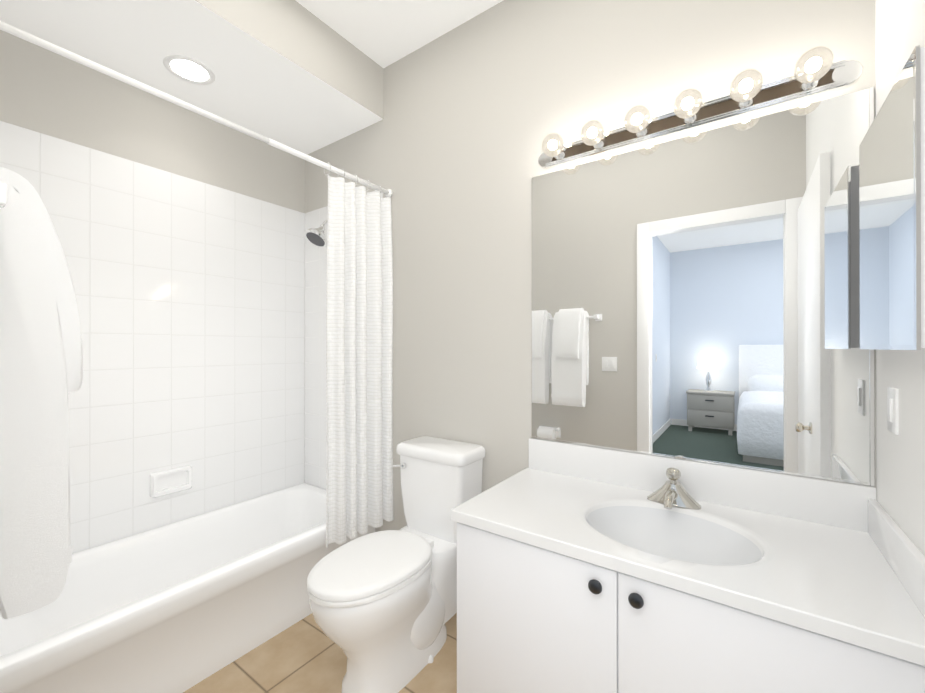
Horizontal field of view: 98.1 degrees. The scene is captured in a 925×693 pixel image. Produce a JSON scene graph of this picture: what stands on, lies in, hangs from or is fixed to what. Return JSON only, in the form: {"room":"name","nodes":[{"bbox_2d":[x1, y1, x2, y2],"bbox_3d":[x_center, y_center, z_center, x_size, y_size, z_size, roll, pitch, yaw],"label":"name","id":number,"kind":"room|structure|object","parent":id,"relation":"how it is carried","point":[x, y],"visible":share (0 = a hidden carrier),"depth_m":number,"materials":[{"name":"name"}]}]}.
{"room":"bathroom","nodes":[
{"label":"bathroom","id":0,"kind":"room"},
{"bbox_2d":[0,30,304,212],"bbox_3d":[-1.712,-0.153,2.183,0.120,3.070,1.830,0,0,35],"label":"wall","id":1,"kind":"structure","parent":0,"point":[47,92],"depth_m":2.08,"materials":[{"name":"grey paint"}]},
{"bbox_2d":[0,121,304,553],"bbox_3d":[-1.624,0.031,2.194,0.008,1.982,1.709,0,0,35],"label":"wall tile","id":2,"kind":"structure","parent":1,"relation":"attached to","point":[190,296],"depth_m":2.21,"materials":[{"name":"white tile"}]},
{"bbox_2d":[150,465,191,497],"bbox_3d":[-1.588,0.737,2.198,0.044,0.130,0.190,0,0,35],"label":"soap dish","id":3,"kind":"object","parent":2,"relation":"attached to","point":[170,481],"visible":0.94,"depth_m":2.19,"materials":[{"name":"white ceramic"}]},
{"bbox_2d":[0,0,383,154],"bbox_3d":[-1.299,-1.533,1.969,0.804,0.308,1.709,0,0,35],"label":"soffit","id":4,"kind":"structure","parent":0,"point":[295,75],"depth_m":1.96,"materials":[{"name":"grey paint"}]},
{"bbox_2d":[163,55,214,84],"bbox_3d":[-1.361,-1.376,2.006,0.216,0.006,0.216,0,0,35],"label":"recessed light","id":5,"kind":"object","parent":4,"relation":"in","point":[188,69],"visible":1,"depth_m":2.00,"materials":[{"name":"white paint"}]},
{"bbox_2d":[183,613,456,692],"bbox_3d":[-0.414,1.411,1.382,3.160,0.060,1.880,0,0,35],"label":"floor","id":6,"kind":"structure","parent":0,"point":[306,655],"depth_m":1.72,"materials":[{"name":"beige tile"}]},
{"bbox_2d":[0,483,374,692],"bbox_3d":[-1.306,1.177,1.967,0.762,0.410,1.684,0,0,35],"label":"bathtub","id":7,"kind":"object","parent":6,"relation":"on","point":[182,606],"visible":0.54,"depth_m":1.80,"materials":[{"name":"white ceramic"}]},
{"bbox_2d":[307,436,484,692],"bbox_3d":[-0.288,0.936,1.770,0.429,0.891,0.831,0,0,35],"label":"toilet","id":8,"kind":"object","parent":6,"relation":"on","point":[383,605],"visible":0.94,"depth_m":1.67,"materials":[{"name":"white ceramic"}]},
{"bbox_2d":[451,438,924,692],"bbox_3d":[0.597,0.902,1.290,1.151,0.957,0.621,0,0,35],"label":"bathroom vanity","id":9,"kind":"object","parent":6,"relation":"on","point":[584,569],"visible":1,"depth_m":1.14,"materials":[{"name":"white wood"}]},
{"bbox_2d":[295,0,502,67],"bbox_3d":[-0.650,-1.746,-1.343,5.920,0.100,6.620,0,0,35],"label":"ceiling","id":10,"kind":"structure","parent":0,"point":[383,33],"depth_m":2.08,"materials":[{"name":"white paint"}]},
{"bbox_2d":[305,0,876,531],"bbox_3d":[0.092,-0.153,2.105,3.160,3.070,0.120,0,0,35],"label":"wall","id":11,"kind":"structure","parent":0,"point":[447,150],"depth_m":1.97,"materials":[{"name":"grey paint"}]},
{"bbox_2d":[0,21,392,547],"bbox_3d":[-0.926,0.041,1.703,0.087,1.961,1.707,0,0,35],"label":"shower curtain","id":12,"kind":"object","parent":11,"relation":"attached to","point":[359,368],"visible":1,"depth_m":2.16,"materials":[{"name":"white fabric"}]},
{"bbox_2d":[305,190,382,489],"bbox_3d":[-0.807,0.032,2.659,0.792,1.982,0.008,0,0,35],"label":"wall tile","id":13,"kind":"structure","parent":11,"relation":"attached to","point":[315,360],"depth_m":2.81,"materials":[{"name":"white tile"}]},
{"bbox_2d":[305,220,326,246],"bbox_3d":[-0.884,-0.749,2.562,0.146,0.233,0.240,0,0,35],"label":"shower head","id":14,"kind":"object","parent":13,"relation":"attached to","point":[316,237],"visible":0.73,"depth_m":2.50},
{"bbox_2d":[538,46,862,169],"bbox_3d":[0.745,-0.849,1.476,1.066,0.092,0.160,0,0,35],"label":"light bar","id":15,"kind":"object","parent":11,"relation":"attached to","point":[814,79],"visible":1,"depth_m":1.40,"materials":[{"name":"silver metal"}]},
{"bbox_2d":[531,87,874,485],"bbox_3d":[0.783,-0.181,1.540,1.128,1.206,0.009,0,0,35],"label":"mirror","id":16,"kind":"object","parent":11,"relation":"attached to","point":[695,297],"visible":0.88,"depth_m":1.45,"materials":[{"name":"silver glass"}]},
{"bbox_2d":[875,0,924,555],"bbox_3d":[0.809,-0.157,0.482,0.120,3.070,1.710,0,0,35],"label":"wall","id":17,"kind":"structure","parent":0,"point":[900,457],"depth_m":1.02,"materials":[{"name":"grey paint"}]},
{"bbox_2d":[859,45,924,349],"bbox_3d":[1.045,-0.290,0.967,0.050,0.596,0.475,0,0,35],"label":"upper cabinet","id":18,"kind":"object","parent":17,"relation":"attached to","point":[892,216],"visible":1,"depth_m":0.89,"materials":[{"name":"silver glass"}]},
{"bbox_2d":[887,387,898,434],"bbox_3d":[1.141,0.169,1.069,0.011,0.118,0.075,0,0,35],"label":"light switch","id":19,"kind":"object","parent":17,"relation":"attached to","point":[892,410],"visible":1,"depth_m":1.05,"materials":[{"name":"white plastic"}]},
{"bbox_3d":[-1.354,-0.156,0.885,1.960,3.070,0.120,0,0,35],"label":"wall","id":20,"kind":"structure","parent":0,"visible":0},
{"bbox_2d":[0,167,82,618],"bbox_3d":[-1.042,0.082,0.875,0.766,0.818,0.223,0,0,35],"label":"towel","id":21,"kind":"object","parent":20,"relation":"attached to","point":[41,364],"visible":1,"depth_m":0.74,"materials":[{"name":"white terry cloth fabric"},{"name":"white porcelain"}]}
]}

